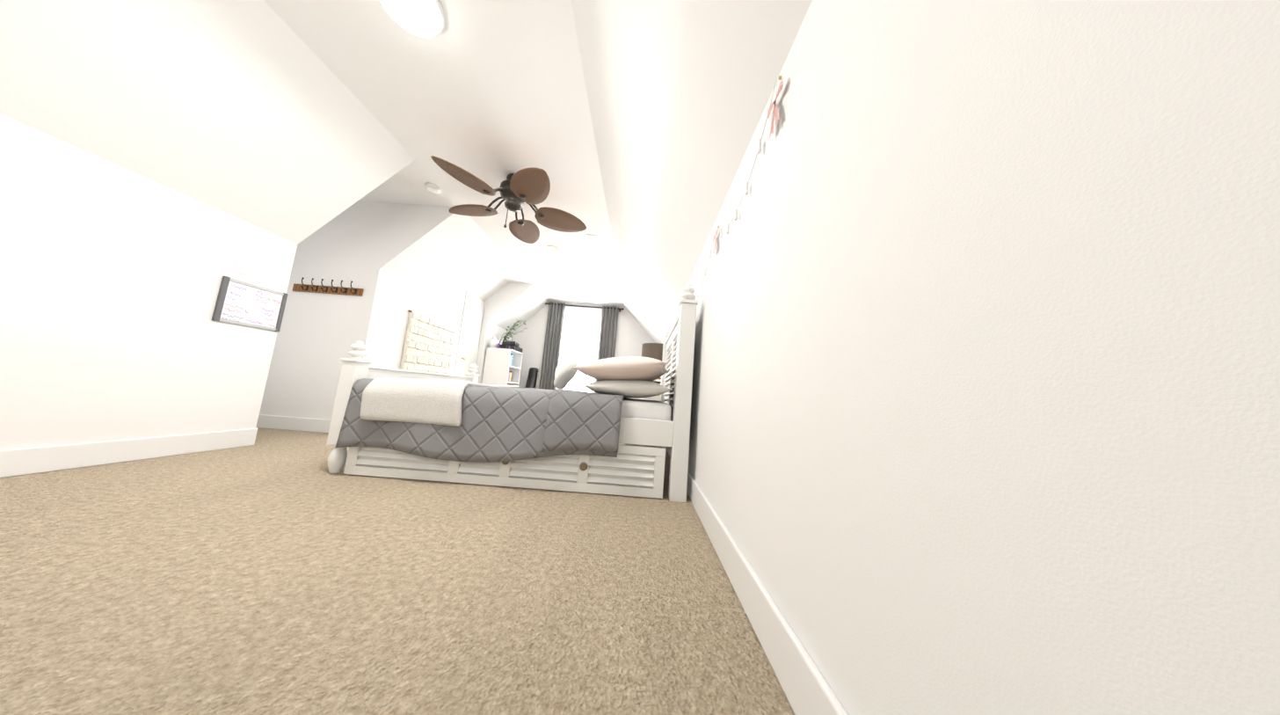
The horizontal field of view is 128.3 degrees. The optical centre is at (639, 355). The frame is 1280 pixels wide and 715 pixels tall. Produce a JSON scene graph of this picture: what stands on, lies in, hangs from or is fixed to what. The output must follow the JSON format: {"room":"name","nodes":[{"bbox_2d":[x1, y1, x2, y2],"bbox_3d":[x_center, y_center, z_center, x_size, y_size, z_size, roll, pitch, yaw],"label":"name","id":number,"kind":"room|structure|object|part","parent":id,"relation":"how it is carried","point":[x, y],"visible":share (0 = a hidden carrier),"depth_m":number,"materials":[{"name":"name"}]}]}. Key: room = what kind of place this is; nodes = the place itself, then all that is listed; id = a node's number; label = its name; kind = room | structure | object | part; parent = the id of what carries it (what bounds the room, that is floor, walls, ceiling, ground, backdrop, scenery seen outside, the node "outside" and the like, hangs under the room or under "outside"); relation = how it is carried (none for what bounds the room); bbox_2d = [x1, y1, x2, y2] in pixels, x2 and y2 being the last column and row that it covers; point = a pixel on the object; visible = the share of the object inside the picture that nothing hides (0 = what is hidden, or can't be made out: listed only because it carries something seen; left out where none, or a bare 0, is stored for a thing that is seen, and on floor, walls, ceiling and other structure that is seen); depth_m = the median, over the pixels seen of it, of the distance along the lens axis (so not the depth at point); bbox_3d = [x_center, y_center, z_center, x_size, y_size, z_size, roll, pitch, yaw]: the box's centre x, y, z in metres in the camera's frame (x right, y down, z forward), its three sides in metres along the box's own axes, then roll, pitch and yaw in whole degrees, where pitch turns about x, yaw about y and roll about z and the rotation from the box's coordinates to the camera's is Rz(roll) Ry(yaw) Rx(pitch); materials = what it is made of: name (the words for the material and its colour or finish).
{"room":"bedroom","nodes":[
{"label":"bedroom","id":0,"kind":"room"},
{"bbox_2d":[0,427,794,714],"bbox_3d":[-1.926,0.755,2.407,4.680,0.001,8.070,4,-7,0],"label":"floor","id":1,"kind":"structure","parent":0,"point":[274,571],"depth_m":0.82,"materials":[{"name":"carpet"}]},
{"bbox_2d":[481,347,522,385],"bbox_3d":[-2.539,0.509,5.678,0.430,1.220,0.560,4,-7,0],"label":"bookcase","id":2,"kind":"object","parent":1,"relation":"on","point":[502,366],"visible":0.62,"depth_m":5.45,"materials":[{"name":"white paint"}]},
{"bbox_2d":[489,335,498,347],"bbox_3d":[-2.621,-0.236,5.571,0.144,0.214,0.144,4,-7,0],"label":"vase","id":3,"kind":"object","parent":2,"relation":"on","point":[493,342],"visible":0.88,"depth_m":5.52,"materials":[{"name":"white ceramic"}]},
{"bbox_2d":[499,341,522,352],"bbox_3d":[-2.419,-0.165,5.816,0.291,0.163,0.396,4,-7,0],"label":"box","id":4,"kind":"object","parent":2,"relation":"on","point":[516,346],"visible":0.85,"depth_m":5.64,"materials":[{"name":"black plastic"}]},
{"bbox_2d":[501,320,527,341],"bbox_3d":[-2.425,-0.388,5.987,0.492,0.649,0.363,4,-7,0],"label":"ivy plant","id":5,"kind":"object","parent":2,"relation":"on","point":[509,333],"visible":0.77,"depth_m":5.96,"materials":[{"name":"green plant"}]},
{"bbox_2d":[326,283,698,501],"bbox_3d":[-0.738,0.200,2.527,2.118,1.304,1.499,4,-7,0],"label":"bed","id":6,"kind":"object","parent":1,"relation":"on","point":[396,423],"visible":1,"depth_m":1.80,"materials":[{"name":"white paint"}]},
{"bbox_2d":[359,376,519,426],"bbox_3d":[-1.347,0.338,2.448,0.676,0.264,1.383,4,-7,0],"label":"throw","id":7,"kind":"object","parent":6,"relation":"on","point":[382,400],"depth_m":1.79,"materials":[{"name":"white fabric"}]},
{"bbox_2d":[334,378,629,462],"bbox_3d":[-0.917,0.481,2.466,1.592,0.438,1.411,4,-7,0],"label":"quilt","id":8,"kind":"object","parent":6,"relation":"on","point":[446,420],"depth_m":1.79,"materials":[{"name":"grey fabric"}]},
{"bbox_2d":[552,358,578,389],"bbox_3d":[-0.507,0.132,2.129,0.178,0.206,0.210,4,-7,0],"label":"heart pillow","id":9,"kind":"object","parent":6,"relation":"on","point":[563,373],"depth_m":2.06,"materials":[{"name":"fabric"}]},
{"bbox_2d":[570,356,669,383],"bbox_3d":[-0.095,0.102,2.145,0.639,0.183,0.697,4,-7,0],"label":"pillow","id":10,"kind":"object","parent":6,"relation":"on","point":[623,369],"depth_m":1.89,"materials":[{"name":"beige fabric"}]},
{"bbox_2d":[581,378,674,398],"bbox_3d":[-0.084,0.232,2.169,0.581,0.132,0.639,4,-7,0],"label":"pillow","id":11,"kind":"object","parent":6,"relation":"on","point":[606,388],"depth_m":1.91,"materials":[{"name":"white fabric"}]},
{"bbox_2d":[524,367,538,388],"bbox_3d":[-2.182,0.726,6.053,0.232,1.002,0.471,4,-7,0],"label":"bag","id":12,"kind":"object","parent":1,"relation":"on","point":[532,377],"visible":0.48,"depth_m":6.16,"materials":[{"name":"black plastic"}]},
{"bbox_2d":[624,394,660,444],"bbox_3d":[0.040,0.743,3.616,0.510,0.620,0.610,4,-7,0],"label":"nightstand","id":13,"kind":"object","parent":1,"relation":"on","point":[656,397],"depth_m":3.36,"materials":[{"name":"white paint"}]},
{"bbox_2d":[641,342,663,384],"bbox_3d":[0.178,0.162,3.680,0.344,0.564,0.344,4,-7,0],"label":"lamp","id":14,"kind":"object","parent":13,"relation":"on","point":[652,350],"visible":0.21,"depth_m":3.55,"materials":[{"name":"brown fabric"}]},
{"bbox_2d":[0,0,812,343],"bbox_3d":[-1.778,-1.230,2.609,4.480,0.820,7.970,4,-7,0],"label":"ceiling","id":15,"kind":"structure","parent":0,"point":[628,127],"depth_m":1.79,"materials":[{"name":"white paint"}]},
{"bbox_2d":[379,0,444,37],"bbox_3d":[-1.120,-1.691,1.505,0.290,0.090,0.290,4,-7,0],"label":"dome","id":16,"kind":"object","parent":15,"relation":"attached to","point":[424,18],"visible":1,"depth_m":1.51,"materials":[{"name":"white plastic"}]},
{"bbox_2d":[424,182,440,193],"bbox_3d":[-1.988,-1.596,2.973,0.128,0.036,0.128,4,-7,0],"label":"smoke detector","id":17,"kind":"object","parent":15,"relation":"attached to","point":[432,188],"visible":1,"depth_m":2.94,"materials":[{"name":"white plastic"}]},
{"bbox_2d":[430,155,586,243],"bbox_3d":[-1.138,-1.328,2.783,1.258,0.494,1.231,4,-7,0],"label":"fan","id":18,"kind":"object","parent":15,"relation":"hanging from","point":[529,186],"visible":1,"depth_m":2.69,"materials":[{"name":"brown wood"}]},
{"bbox_2d":[546,245,559,251],"bbox_3d":[-1.142,-1.404,4.089,0.170,0.008,0.170,4,-7,0],"label":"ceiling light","id":19,"kind":"object","parent":15,"relation":"attached to","point":[552,248],"visible":1,"depth_m":4.08,"materials":[{"name":"white plastic"}]},
{"bbox_2d":[570,283,580,286],"bbox_3d":[-1.134,-1.230,5.448,0.170,0.008,0.170,4,-7,0],"label":"speaker","id":20,"kind":"object","parent":15,"relation":"attached to","point":[575,285],"visible":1,"depth_m":5.44,"materials":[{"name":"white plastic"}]},
{"bbox_2d":[576,300,594,304],"bbox_3d":[-1.126,-1.100,6.440,0.360,0.014,0.120,4,-7,0],"label":"ceiling vent","id":21,"kind":"object","parent":15,"relation":"in","point":[584,301],"visible":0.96,"depth_m":6.42,"materials":[{"name":"white plastic"}]},
{"bbox_2d":[585,233,600,247],"bbox_3d":[-0.573,-1.396,3.797,0.140,0.014,0.300,4,-7,0],"label":"ceiling vent","id":22,"kind":"object","parent":15,"relation":"in","point":[592,240],"visible":1,"depth_m":3.78,"materials":[{"name":"white plastic"}]},
{"bbox_2d":[0,0,1279,714],"bbox_3d":[-1.837,-0.435,2.579,4.480,2.410,8.110,4,-7,0],"label":"wall","id":23,"kind":"structure","parent":0,"point":[986,393],"depth_m":0.37,"materials":[{"name":"white paint"}]},
{"bbox_2d":[0,424,267,478],"bbox_3d":[-2.887,0.361,0.381,0.016,0.125,3.956,4,-7,0],"label":"baseboard","id":24,"kind":"structure","parent":23,"relation":"attached to","point":[17,461],"depth_m":1.69,"materials":[{"name":"white paint"}]},
{"bbox_2d":[211,276,288,331],"bbox_3d":[-2.819,-0.360,2.260,0.017,0.308,0.378,4,-7,0],"label":"frame","id":25,"kind":"object","parent":23,"relation":"attached to","point":[243,303],"visible":1,"depth_m":2.23,"materials":[{"name":"white"}]},
{"bbox_2d":[256,414,331,432],"bbox_3d":[-3.528,0.647,2.999,1.260,0.125,0.016,4,-7,0],"label":"baseboard","id":26,"kind":"structure","parent":23,"relation":"attached to","point":[272,421],"depth_m":2.99,"materials":[{"name":"white paint"}]},
{"bbox_2d":[292,276,363,296],"bbox_3d":[-3.184,-0.698,3.136,0.705,0.129,0.086,4,-7,0],"label":"hook rail","id":27,"kind":"object","parent":23,"relation":"attached to","point":[327,289],"visible":1,"depth_m":3.15,"materials":[{"name":"brown wood"}]},
{"bbox_2d":[400,306,456,374],"bbox_3d":[-2.772,0.094,4.082,0.105,1.503,1.020,4,-7,0],"label":"macrame hanging","id":28,"kind":"object","parent":23,"relation":"attached to","point":[429,342],"visible":0.5,"depth_m":3.99,"materials":[{"name":"beige fabric"}]},
{"bbox_2d":[453,290,484,376],"bbox_3d":[-2.801,0.015,5.085,0.115,2.010,0.625,4,-7,0],"label":"door frame","id":29,"kind":"structure","parent":23,"relation":"attached to","point":[469,333],"depth_m":5.08,"materials":[{"name":"white paint"}]},
{"bbox_2d":[538,301,623,392],"bbox_3d":[-1.255,0.100,6.387,1.660,2.350,0.141,4,-7,0],"label":"curtains","id":30,"kind":"object","parent":23,"relation":"attached to","point":[580,334],"visible":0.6,"depth_m":6.43,"materials":[{"name":"grey fabric"}]},
{"bbox_3d":[-1.829,0.054,6.362,0.340,2.350,0.081,4,-7,0],"label":"panel","id":31,"kind":"part","parent":30,"relation":"part of","materials":[{"name":"grey fabric"}]},
{"bbox_3d":[-0.707,0.136,6.353,0.350,2.350,0.081,4,-7,0],"label":"panel","id":32,"kind":"part","parent":30,"relation":"part of","materials":[{"name":"grey fabric"}]},
{"bbox_2d":[693,75,783,299],"bbox_3d":[0.402,-0.444,2.741,0.018,0.344,3.783,4,-7,0],"label":"garland","id":33,"kind":"object","parent":23,"relation":"attached to","point":[775,111],"visible":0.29,"depth_m":1.03,"materials":[{"name":"white"}]},
{"bbox_2d":[666,446,848,714],"bbox_3d":[0.305,0.851,2.348,0.016,0.125,7.970,4,-7,0],"label":"baseboard","id":34,"kind":"structure","parent":23,"relation":"attached to","point":[803,685],"depth_m":0.71,"materials":[{"name":"white paint"}]}
]}

